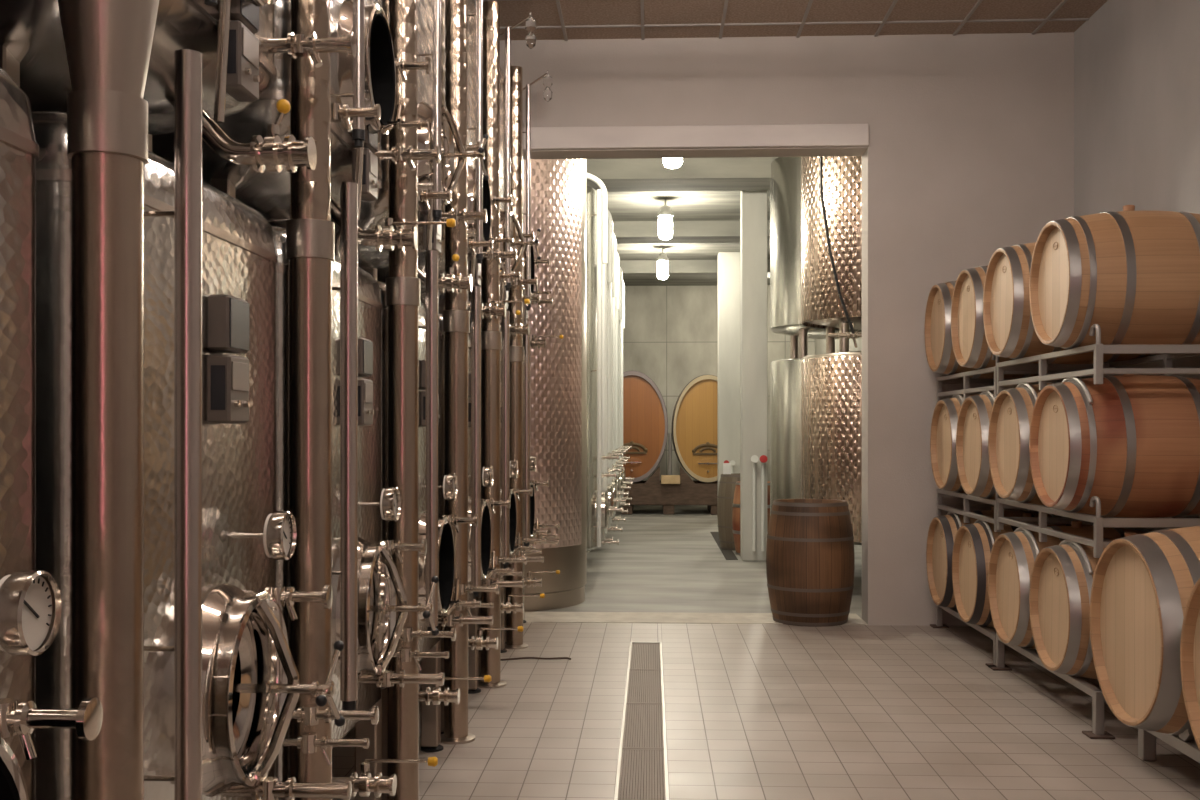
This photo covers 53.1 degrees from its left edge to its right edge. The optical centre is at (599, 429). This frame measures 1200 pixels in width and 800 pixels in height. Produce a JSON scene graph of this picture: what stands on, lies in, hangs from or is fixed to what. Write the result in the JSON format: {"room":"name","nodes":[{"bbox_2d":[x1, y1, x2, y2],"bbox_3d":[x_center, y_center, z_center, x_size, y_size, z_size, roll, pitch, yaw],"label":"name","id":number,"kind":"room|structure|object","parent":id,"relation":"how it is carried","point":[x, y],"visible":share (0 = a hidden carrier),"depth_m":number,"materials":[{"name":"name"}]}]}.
{"room":"processing plant","nodes":[
{"label":"processing plant","id":0,"kind":"room"},
{"bbox_2d":[601,157,769,285],"bbox_3d":[0.939,-3.015,17.050,6.200,0.150,14.850,0,0,2],"label":"ceiling","id":1,"kind":"structure","parent":0,"point":[684,205],"depth_m":16.45,"materials":[{"name":"paint"}]},
{"bbox_2d":[657,247,668,279],"bbox_3d":[1.005,-2.680,19.274,0.190,0.520,0.190,0,0,2],"label":"pendant lamp","id":2,"kind":"object","parent":1,"relation":"hanging from","point":[662,260],"visible":1,"depth_m":19.21,"materials":[{"name":"grey glass"}]},
{"bbox_2d":[658,198,672,239],"bbox_3d":[0.830,-2.680,15.228,0.190,0.520,0.190,0,0,2],"label":"pendant lamp","id":3,"kind":"object","parent":1,"relation":"hanging from","point":[665,215],"visible":1,"depth_m":15.16,"materials":[{"name":"grey glass"}]},
{"bbox_2d":[663,158,681,168],"bbox_3d":[0.670,-2.680,11.081,0.190,0.520,0.190,0,0,2],"label":"pendant lamp","id":4,"kind":"object","parent":1,"relation":"hanging from","point":[672,163],"visible":0.2,"depth_m":11.02,"materials":[{"name":"grey glass"}]},
{"bbox_2d":[529,505,861,618],"bbox_3d":[0.939,1.585,17.050,6.200,0.150,14.850,0,0,2],"label":"floor","id":5,"kind":"structure","parent":0,"point":[660,562],"depth_m":12.81,"materials":[{"name":"concrete"}]},
{"bbox_2d":[524,159,586,611],"bbox_3d":[-0.884,-0.665,10.664,1.529,4.350,1.529,0,0,2],"label":"tank","id":6,"kind":"object","parent":5,"relation":"on","point":[558,372],"visible":0.2,"depth_m":10.13,"materials":[{"name":"silver metal"}]},
{"bbox_2d":[587,173,622,550],"bbox_3d":[-0.653,-0.565,12.178,1.538,4.150,1.400,0,0,30],"label":"tank","id":7,"kind":"object","parent":5,"relation":"on","point":[598,508],"visible":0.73,"depth_m":11.95,"materials":[{"name":"silver metal"}]},
{"bbox_2d":[587,233,628,551],"bbox_3d":[-0.518,-0.565,15.275,1.538,4.150,1.400,0,0,30],"label":"tank","id":8,"kind":"object","parent":5,"relation":"on","point":[613,286],"visible":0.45,"depth_m":15.27,"materials":[{"name":"silver metal"}]},
{"bbox_2d":[605,210,625,532],"bbox_3d":[-0.586,-0.565,13.726,1.538,4.150,1.400,0,0,30],"label":"tank","id":9,"kind":"object","parent":5,"relation":"on","point":[608,267],"visible":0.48,"depth_m":13.71,"materials":[{"name":"silver metal"}]},
{"bbox_2d":[615,252,630,512],"bbox_3d":[-0.451,-0.565,16.823,1.538,4.150,1.400,0,0,30],"label":"tank","id":10,"kind":"object","parent":5,"relation":"on","point":[617,299],"visible":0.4,"depth_m":16.98,"materials":[{"name":"silver metal"}]},
{"bbox_2d":[618,267,632,506],"bbox_3d":[-0.384,-0.565,18.372,1.538,4.150,1.400,0,0,30],"label":"tank","id":11,"kind":"object","parent":5,"relation":"on","point":[620,312],"visible":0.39,"depth_m":18.37,"materials":[{"name":"silver metal"}]},
{"bbox_2d":[621,281,633,499],"bbox_3d":[-0.317,-0.565,19.920,1.538,4.150,1.400,0,0,30],"label":"tank","id":12,"kind":"object","parent":5,"relation":"on","point":[623,320],"visible":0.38,"depth_m":20.09,"materials":[{"name":"silver metal"}]},
{"bbox_2d":[621,466,716,514],"bbox_3d":[1.333,1.080,22.108,3.250,0.860,1.450,0,0,2],"label":"stand","id":13,"kind":"object","parent":5,"relation":"on","point":[651,491],"visible":0.34,"depth_m":21.39,"materials":[{"name":"brown wood"}]},
{"bbox_2d":[623,371,667,482],"bbox_3d":[0.601,-0.060,22.195,1.306,2.040,1.600,0,0,2],"label":"barrel","id":14,"kind":"object","parent":13,"relation":"on","point":[645,419],"visible":0.65,"depth_m":21.55,"materials":[{"name":"orange wood"}]},
{"bbox_2d":[668,433,671,474],"bbox_3d":[1.278,0.510,21.865,0.060,0.900,0.057,0,0,2],"label":"metal rod","id":15,"kind":"object","parent":13,"relation":"on","point":[669,434],"visible":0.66,"depth_m":21.84,"materials":[{"name":"grey metal"}]},
{"bbox_2d":[661,475,679,483],"bbox_3d":[1.259,0.885,21.426,0.340,0.150,0.320,0,0,2],"label":"wooden block","id":16,"kind":"object","parent":13,"relation":"on","point":[665,479],"visible":1,"depth_m":21.27,"materials":[{"name":"beige wood"}]},
{"bbox_2d":[671,375,716,482],"bbox_3d":[1.960,-0.025,22.136,1.266,1.960,1.600,0,0,2],"label":"barrel","id":17,"kind":"object","parent":13,"relation":"on","point":[694,418],"visible":0.66,"depth_m":21.51,"materials":[{"name":"beige wood"}]},
{"bbox_2d":[710,532,737,559],"bbox_3d":[1.617,1.508,15.845,0.140,0.004,3.800,0,0,2],"label":"floor grate","id":18,"kind":"object","parent":5,"relation":"on","point":[728,554],"visible":0.64,"depth_m":14.88,"materials":[{"name":"grey metal"}]},
{"bbox_2d":[717,252,739,502],"bbox_3d":[2.148,-0.715,20.001,0.360,4.450,0.350,0,0,2],"label":"column","id":19,"kind":"structure","parent":5,"relation":"on","point":[728,263],"depth_m":19.83,"materials":[{"name":"paint"}]},
{"bbox_2d":[724,460,734,472],"bbox_3d":[2.127,0.853,19.754,0.190,0.715,0.165,0,0,2],"label":"pipe","id":20,"kind":"object","parent":19,"relation":"attached to","point":[732,462],"visible":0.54,"depth_m":19.67,"materials":[{"name":"white plastic"}]},
{"bbox_2d":[717,473,739,550],"bbox_3d":[1.792,1.035,15.257,0.600,0.950,0.600,0,0,2],"label":"barrel","id":21,"kind":"object","parent":5,"relation":"on","point":[727,484],"visible":0.44,"depth_m":15.06,"materials":[{"name":"brown wood"}]},
{"bbox_2d":[723,463,730,473],"bbox_3d":[1.610,0.489,15.201,0.100,0.139,0.012,0,0,2],"label":"card","id":22,"kind":"object","parent":21,"relation":"on","point":[726,466],"visible":1,"depth_m":15.19,"materials":[{"name":"white paper"}]},
{"bbox_2d":[732,481,769,554],"bbox_3d":[1.917,1.070,14.551,0.620,0.880,0.620,0,0,2],"label":"barrel","id":23,"kind":"object","parent":5,"relation":"on","point":[736,501],"visible":0.23,"depth_m":14.42,"materials":[{"name":"brown wood"}]},
{"bbox_2d":[740,191,766,560],"bbox_3d":[1.792,-0.715,13.986,0.290,4.450,0.300,0,0,2],"label":"column","id":24,"kind":"structure","parent":5,"relation":"on","point":[753,204],"depth_m":13.84,"materials":[{"name":"paint"}]},
{"bbox_2d":[751,455,766,550],"bbox_3d":[1.817,0.838,13.752,0.190,1.105,0.165,0,0,2],"label":"pipe","id":25,"kind":"object","parent":24,"relation":"attached to","point":[754,458],"visible":1,"depth_m":13.75,"materials":[{"name":"white plastic"}]},
{"bbox_2d":[770,358,802,514],"bbox_3d":[2.543,0.370,12.952,1.400,2.280,1.400,0,0,2],"label":"tank","id":26,"kind":"object","parent":5,"relation":"on","point":[785,375],"visible":0.17,"depth_m":12.60,"materials":[{"name":"silver metal"}]},
{"bbox_2d":[770,157,861,358],"bbox_3d":[2.543,-1.805,12.952,1.400,2.230,1.400,0,0,2],"label":"tank","id":27,"kind":"object","parent":26,"relation":"on","point":[785,180],"visible":0.3,"depth_m":12.60,"materials":[{"name":"silver metal"}]},
{"bbox_2d":[801,351,861,544],"bbox_3d":[2.688,0.390,11.444,1.518,2.240,1.518,0,0,2],"label":"tank","id":28,"kind":"object","parent":5,"relation":"on","point":[831,383],"visible":0.25,"depth_m":10.93,"materials":[{"name":"silver metal"}]},
{"bbox_2d":[801,156,861,353],"bbox_3d":[2.688,-1.805,11.444,1.518,2.230,1.518,0,0,2],"label":"tank","id":29,"kind":"object","parent":28,"relation":"on","point":[821,306],"visible":0.21,"depth_m":10.97,"materials":[{"name":"silver metal"}]},
{"bbox_2d":[828,321,861,347],"bbox_3d":[2.237,-0.846,10.741,0.420,0.239,0.285,0,0,2],"label":"valve assembly","id":30,"kind":"object","parent":28,"relation":"on","point":[847,335],"visible":0.83,"depth_m":10.62,"materials":[{"name":"silver metal"}]},
{"bbox_2d":[820,156,853,333],"bbox_3d":[2.095,-1.768,10.599,0.315,1.845,0.066,0,0,2],"label":"hose","id":31,"kind":"object","parent":30,"relation":"on","point":[821,157],"visible":0.9,"depth_m":10.60,"materials":[{"name":"grey rubber"}]},
{"bbox_2d":[623,285,814,480],"bbox_3d":[1.265,-0.665,24.568,6.600,4.550,0.200,0,0,2],"label":"wall","id":32,"kind":"structure","parent":0,"point":[691,310],"depth_m":24.46,"materials":[{"name":"concrete"}]},
{"bbox_2d":[623,286,814,474],"bbox_3d":[1.260,-0.715,24.465,6.200,4.450,0.006,0,0,2],"label":"trim","id":33,"kind":"structure","parent":32,"relation":"attached to","point":[666,286],"depth_m":24.46,"materials":[{"name":"concrete"}]},
{"bbox_2d":[332,622,1199,799],"bbox_3d":[0.454,1.585,3.078,5.840,0.150,12.590,0,0,2],"label":"floor","id":34,"kind":"structure","parent":0,"point":[753,711],"depth_m":6.15,"materials":[{"name":"tile"}]},
{"bbox_2d":[0,68,102,799],"bbox_3d":[-1.399,0.385,1.467,1.586,2.250,1.128,0,0,2],"label":"tank","id":35,"kind":"object","parent":34,"relation":"on","point":[30,599],"visible":1,"depth_m":1.87,"materials":[{"name":"silver metal"}]},
{"bbox_2d":[58,0,158,799],"bbox_3d":[-0.865,-0.495,2.109,0.206,4.010,0.206,0,0,2],"label":"vertical pipe","id":36,"kind":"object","parent":34,"relation":"on","point":[108,43],"depth_m":2.06,"materials":[{"name":"metal"}]},
{"bbox_2d":[31,49,378,799],"bbox_3d":[-1.345,0.385,2.716,1.586,2.250,1.128,0,0,2],"label":"tank","id":37,"kind":"object","parent":34,"relation":"on","point":[222,688],"visible":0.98,"depth_m":2.46,"materials":[{"name":"silver metal"}]},
{"bbox_2d":[0,0,356,172],"bbox_3d":[-1.374,-1.565,2.717,1.532,1.950,1.132,0,0,2],"label":"tank","id":38,"kind":"object","parent":37,"relation":"on","point":[237,44],"visible":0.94,"depth_m":2.76,"materials":[{"name":"silver metal"}]},
{"bbox_2d":[286,0,334,799],"bbox_3d":[-0.810,-0.505,3.358,0.188,4.030,0.187,0,0,2],"label":"vertical pipe","id":39,"kind":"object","parent":34,"relation":"on","point":[310,232],"depth_m":3.31,"materials":[{"name":"metal"}]},
{"bbox_2d":[272,182,455,799],"bbox_3d":[-1.291,0.385,3.965,1.586,2.250,1.128,0,0,2],"label":"tank","id":40,"kind":"object","parent":34,"relation":"on","point":[366,582],"visible":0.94,"depth_m":3.83,"materials":[{"name":"silver metal"}]},
{"bbox_2d":[152,0,455,250],"bbox_3d":[-1.292,-1.565,3.965,1.588,1.950,1.132,0,0,2],"label":"tank","id":41,"kind":"object","parent":40,"relation":"on","point":[362,87],"visible":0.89,"depth_m":3.85,"materials":[{"name":"silver metal"}]},
{"bbox_2d":[386,0,419,799],"bbox_3d":[-0.756,-0.505,4.607,0.188,4.030,0.187,0,0,2],"label":"vertical pipe","id":42,"kind":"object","parent":34,"relation":"on","point":[402,283],"depth_m":4.56,"materials":[{"name":"metal"}]},
{"bbox_2d":[376,250,498,799],"bbox_3d":[-1.236,0.385,5.213,1.586,2.250,1.128,0,0,2],"label":"tank","id":43,"kind":"object","parent":34,"relation":"on","point":[439,560],"visible":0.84,"depth_m":5.09,"materials":[{"name":"silver metal"}]},
{"bbox_2d":[270,0,488,292],"bbox_3d":[-1.265,-1.565,5.215,1.532,1.950,1.132,0,0,2],"label":"tank","id":44,"kind":"object","parent":43,"relation":"on","point":[436,183],"visible":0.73,"depth_m":5.19,"materials":[{"name":"silver metal"}]},
{"bbox_2d":[440,0,474,743],"bbox_3d":[-0.702,-0.505,5.856,0.188,4.030,0.187,0,0,2],"label":"vertical pipe","id":45,"kind":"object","parent":34,"relation":"on","point":[455,316],"depth_m":5.80,"materials":[{"name":"metal"}]},
{"bbox_2d":[438,286,526,733],"bbox_3d":[-1.182,0.385,6.462,1.586,2.250,1.128,0,0,2],"label":"tank","id":46,"kind":"object","parent":34,"relation":"on","point":[480,559],"visible":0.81,"depth_m":6.24,"materials":[{"name":"silver metal"}]},
{"bbox_2d":[377,0,529,318],"bbox_3d":[-1.183,-1.640,6.462,1.588,2.100,1.132,0,0,2],"label":"tank","id":47,"kind":"object","parent":46,"relation":"on","point":[479,198],"visible":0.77,"depth_m":6.43,"materials":[{"name":"silver metal"}]},
{"bbox_2d":[478,1,505,687],"bbox_3d":[-0.648,-0.505,7.105,0.188,4.030,0.187,0,0,2],"label":"vertical pipe","id":48,"kind":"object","parent":34,"relation":"on","point":[491,336],"depth_m":7.05,"materials":[{"name":"metal"}]},
{"bbox_2d":[479,311,545,680],"bbox_3d":[-1.128,0.385,7.711,1.586,2.250,1.128,0,0,2],"label":"tank","id":49,"kind":"object","parent":34,"relation":"on","point":[509,468],"visible":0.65,"depth_m":7.45,"materials":[{"name":"silver metal"}]},
{"bbox_2d":[438,12,540,335],"bbox_3d":[-1.157,-1.640,7.712,1.532,2.100,1.132,0,0,2],"label":"tank","id":50,"kind":"object","parent":49,"relation":"on","point":[508,221],"visible":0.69,"depth_m":7.71,"materials":[{"name":"silver metal"}]},
{"bbox_2d":[504,66,527,648],"bbox_3d":[-0.594,-0.505,8.354,0.188,4.030,0.187,0,0,2],"label":"vertical pipe","id":51,"kind":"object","parent":34,"relation":"on","point":[514,638],"depth_m":8.30,"materials":[{"name":"metal"}]},
{"bbox_2d":[505,328,559,643],"bbox_3d":[-1.074,0.385,8.960,1.586,2.250,1.128,0,0,2],"label":"tank","id":52,"kind":"object","parent":34,"relation":"on","point":[529,463],"visible":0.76,"depth_m":8.70,"materials":[{"name":"silver metal"}]},
{"bbox_2d":[470,70,563,348],"bbox_3d":[-1.075,-1.640,8.960,1.588,2.100,1.132,0,0,2],"label":"tank","id":53,"kind":"object","parent":52,"relation":"on","point":[529,261],"visible":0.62,"depth_m":8.84,"materials":[{"name":"silver metal"}]},
{"bbox_2d":[501,657,570,660],"bbox_3d":[-0.439,1.503,7.889,0.496,0.012,0.073,0,0,-5],"label":"cable","id":54,"kind":"object","parent":34,"relation":"on","point":[519,657],"visible":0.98,"depth_m":7.90,"materials":[{"name":"black rubber"}]},
{"bbox_2d":[614,642,668,799],"bbox_3d":[0.155,1.581,4.563,0.225,0.148,7.930,0,0,2],"label":"floor drain","id":55,"kind":"object","parent":34,"relation":"in","point":[642,767],"visible":1,"depth_m":6.04,"materials":[{"name":"grey metal"}]},
{"bbox_2d":[930,605,1008,666],"bbox_3d":[2.912,1.407,8.407,0.810,0.205,1.670,0,0,2],"label":"rack","id":56,"kind":"object","parent":34,"relation":"on","point":[988,632],"visible":0.32,"depth_m":8.33,"materials":[{"name":"grey metal"}]},
{"bbox_2d":[926,506,1060,608],"bbox_3d":[2.928,0.944,8.771,0.930,0.780,0.748,0,0,2],"label":"wine barrel","id":57,"kind":"object","parent":56,"relation":"on","point":[942,531],"visible":0.32,"depth_m":8.73,"materials":[{"name":"brown wood"}]},
{"bbox_2d":[952,513,1091,627],"bbox_3d":[2.894,0.944,7.992,0.930,0.780,0.748,0,0,2],"label":"wine barrel","id":58,"kind":"object","parent":56,"relation":"on","point":[972,547],"visible":0.31,"depth_m":7.91,"materials":[{"name":"brown wood"}]},
{"bbox_2d":[937,489,1093,544],"bbox_3d":[2.912,0.547,8.407,0.726,0.398,1.586,0,0,2],"label":"rack","id":59,"kind":"object","parent":58,"relation":"on","point":[952,508],"visible":0.38,"depth_m":8.38,"materials":[{"name":"grey metal"}]},
{"bbox_2d":[930,393,980,492],"bbox_3d":[2.922,0.089,8.642,0.930,0.780,0.748,0,0,2],"label":"wine barrel","id":60,"kind":"object","parent":59,"relation":"on","point":[946,411],"visible":0.28,"depth_m":8.65,"materials":[{"name":"brown wood"}]},
{"bbox_2d":[956,393,1000,499],"bbox_3d":[2.889,0.089,7.882,0.930,0.780,0.748,0,0,2],"label":"wine barrel","id":61,"kind":"object","parent":59,"relation":"on","point":[972,456],"visible":0.3,"depth_m":7.87,"materials":[{"name":"brown wood"}]},
{"bbox_2d":[937,354,1106,402],"bbox_3d":[2.911,-0.307,8.396,0.726,0.398,1.608,0,0,2],"label":"rack","id":62,"kind":"object","parent":61,"relation":"on","point":[957,378],"visible":0.28,"depth_m":8.38,"materials":[{"name":"grey metal"}]},
{"bbox_2d":[924,281,1038,378],"bbox_3d":[2.930,-0.766,8.831,0.930,0.780,0.747,0,0,2],"label":"wine barrel","id":63,"kind":"object","parent":62,"relation":"on","point":[940,355],"visible":0.32,"depth_m":8.77,"materials":[{"name":"brown wood"}]},
{"bbox_2d":[951,265,1037,369],"bbox_3d":[2.895,-0.766,8.022,0.930,0.780,0.748,0,0,2],"label":"wine barrel","id":64,"kind":"object","parent":62,"relation":"on","point":[971,349],"visible":0.27,"depth_m":7.97,"materials":[{"name":"brown wood"}]},
{"bbox_2d":[988,633,1114,738],"bbox_3d":[2.839,1.397,6.738,0.810,0.225,1.790,0,0,2],"label":"rack","id":65,"kind":"object","parent":34,"relation":"on","point":[1098,699],"visible":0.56,"depth_m":6.08,"materials":[{"name":"grey metal"}]},
{"bbox_2d":[988,521,1146,648],"bbox_3d":[2.855,0.924,7.093,0.930,0.780,0.748,0,0,2],"label":"wine barrel","id":66,"kind":"object","parent":65,"relation":"on","point":[1013,555],"visible":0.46,"depth_m":7.03,"materials":[{"name":"brown wood"}]},
{"bbox_2d":[1029,532,1136,678],"bbox_3d":[2.820,0.923,6.284,0.930,0.780,0.747,0,0,2],"label":"wine barrel","id":67,"kind":"object","parent":65,"relation":"on","point":[1061,581],"visible":0.43,"depth_m":6.19,"materials":[{"name":"brown wood"}]},
{"bbox_2d":[997,496,1199,574],"bbox_3d":[2.839,0.528,6.738,0.726,0.398,1.706,0,0,2],"label":"rack","id":68,"kind":"object","parent":67,"relation":"on","point":[1144,524],"visible":0.74,"depth_m":6.20,"materials":[{"name":"grey metal"}]},
{"bbox_2d":[988,377,1079,504],"bbox_3d":[2.855,0.069,7.093,0.930,0.780,0.748,0,0,2],"label":"wine barrel","id":69,"kind":"object","parent":68,"relation":"on","point":[1012,409],"visible":0.26,"depth_m":7.05,"materials":[{"name":"brown wood"}]},
{"bbox_2d":[997,324,1199,403],"bbox_3d":[2.839,-0.327,6.738,0.726,0.398,1.706,0,0,2],"label":"rack","id":70,"kind":"object","parent":69,"relation":"on","point":[1170,351],"visible":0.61,"depth_m":6.37,"materials":[{"name":"grey metal"}]},
{"bbox_2d":[983,242,1156,363],"bbox_3d":[2.860,-0.787,7.213,0.930,0.780,0.747,0,0,2],"label":"wine barrel","id":71,"kind":"object","parent":70,"relation":"on","point":[1009,330],"visible":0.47,"depth_m":7.09,"materials":[{"name":"brown wood"}]},
{"bbox_2d":[1029,205,1199,351],"bbox_3d":[2.820,-0.786,6.284,0.930,0.780,0.748,0,0,2],"label":"wine barrel","id":72,"kind":"object","parent":70,"relation":"on","point":[1134,275],"visible":0.91,"depth_m":6.00,"materials":[{"name":"brown wood"}]},
{"bbox_2d":[1029,374,1199,517],"bbox_3d":[2.820,0.069,6.284,0.930,0.780,0.748,0,0,2],"label":"wine barrel","id":73,"kind":"object","parent":68,"relation":"on","point":[1136,448],"visible":0.97,"depth_m":6.00,"materials":[{"name":"brown wood"}]},
{"bbox_2d":[1138,729,1199,762],"bbox_3d":[2.813,1.375,4.641,0.740,0.269,1.816,0,0,2],"label":"rack","id":74,"kind":"object","parent":34,"relation":"on","point":[1185,743],"visible":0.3,"depth_m":5.24,"materials":[{"name":"grey metal"}]},
{"bbox_2d":[1090,525,1199,735],"bbox_3d":[2.861,0.874,5.281,1.100,0.982,0.950,0,0,2],"label":"wine barrel","id":75,"kind":"object","parent":74,"relation":"on","point":[1143,584],"visible":0.91,"depth_m":5.18,"materials":[{"name":"brown wood"}]},
{"bbox_2d":[1180,578,1199,749],"bbox_3d":[2.819,0.874,4.302,1.100,0.982,0.950,0,0,2],"label":"wine barrel","id":76,"kind":"object","parent":74,"relation":"on","point":[1190,633],"visible":1,"depth_m":4.68,"materials":[{"name":"brown wood"}]},
{"bbox_2d":[500,32,1073,625],"bbox_3d":[0.731,-0.723,9.487,6.240,4.665,0.280,0,0,2],"label":"wall","id":77,"kind":"structure","parent":0,"point":[968,156],"depth_m":9.28,"materials":[{"name":"paint"}]},
{"bbox_2d":[524,612,866,624],"bbox_3d":[0.378,1.583,9.648,3.420,0.154,0.530,0,0,2],"label":"trim","id":78,"kind":"structure","parent":77,"relation":"attached to","point":[560,617],"depth_m":9.64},
{"bbox_2d":[766,499,854,626],"bbox_3d":[1.663,1.035,9.497,0.690,0.950,0.690,0,0,2],"label":"barrel","id":79,"kind":"object","parent":78,"relation":"on","point":[810,557],"visible":1,"depth_m":9.22,"materials":[{"name":"brown wood"}]},
{"bbox_2d":[524,124,868,149],"bbox_3d":[0.355,-2.280,9.346,3.440,0.168,0.035,0,0,2],"label":"trim","id":80,"kind":"structure","parent":77,"relation":"attached to","point":[787,135],"depth_m":9.31,"materials":[{"name":"white paint"}]},
{"bbox_2d":[475,0,1107,40],"bbox_3d":[0.459,-3.130,3.208,5.840,0.150,12.850,0,0,2],"label":"ceiling","id":81,"kind":"structure","parent":0,"point":[545,12],"depth_m":8.85,"materials":[{"name":"tile"}]},
{"bbox_2d":[473,0,1088,40],"bbox_3d":[0.453,-3.049,3.068,5.840,0.012,12.570,0,0,2],"label":"trim","id":82,"kind":"structure","parent":81,"relation":"attached to","point":[722,24],"depth_m":8.97,"materials":[{"name":"grey"}]},
{"bbox_2d":[815,338,861,354],"bbox_3d":[4.136,-0.665,16.912,0.200,4.550,14.850,0,0,2],"label":"wall","id":83,"kind":"structure","parent":0,"point":[820,344],"depth_m":21.54,"materials":[{"name":"concrete"}]},
{"bbox_2d":[587,157,777,191],"bbox_3d":[0.778,-2.830,13.329,6.200,0.220,0.700,0,0,2],"label":"ceiling beam","id":84,"kind":"structure","parent":83,"relation":"attached to","point":[742,173],"depth_m":13.00,"materials":[{"name":"concrete"}]},
{"bbox_2d":[613,220,769,243],"bbox_3d":[0.945,-2.830,17.175,6.200,0.220,0.600,0,0,2],"label":"ceiling beam","id":85,"kind":"structure","parent":83,"relation":"attached to","point":[727,231],"depth_m":16.89,"materials":[{"name":"paint"}]},
{"bbox_2d":[620,260,769,277],"bbox_3d":[1.115,-2.830,21.122,6.200,0.220,0.700,0,0,2],"label":"ceiling beam","id":86,"kind":"structure","parent":83,"relation":"attached to","point":[630,268],"depth_m":20.78,"materials":[{"name":"paint"}]},
{"bbox_2d":[1074,0,1199,531],"bbox_3d":[3.470,-0.723,2.938,0.200,4.665,12.570,0,0,2],"label":"wall","id":87,"kind":"structure","parent":0,"point":[1137,62],"depth_m":8.02,"materials":[{"name":"paint"}]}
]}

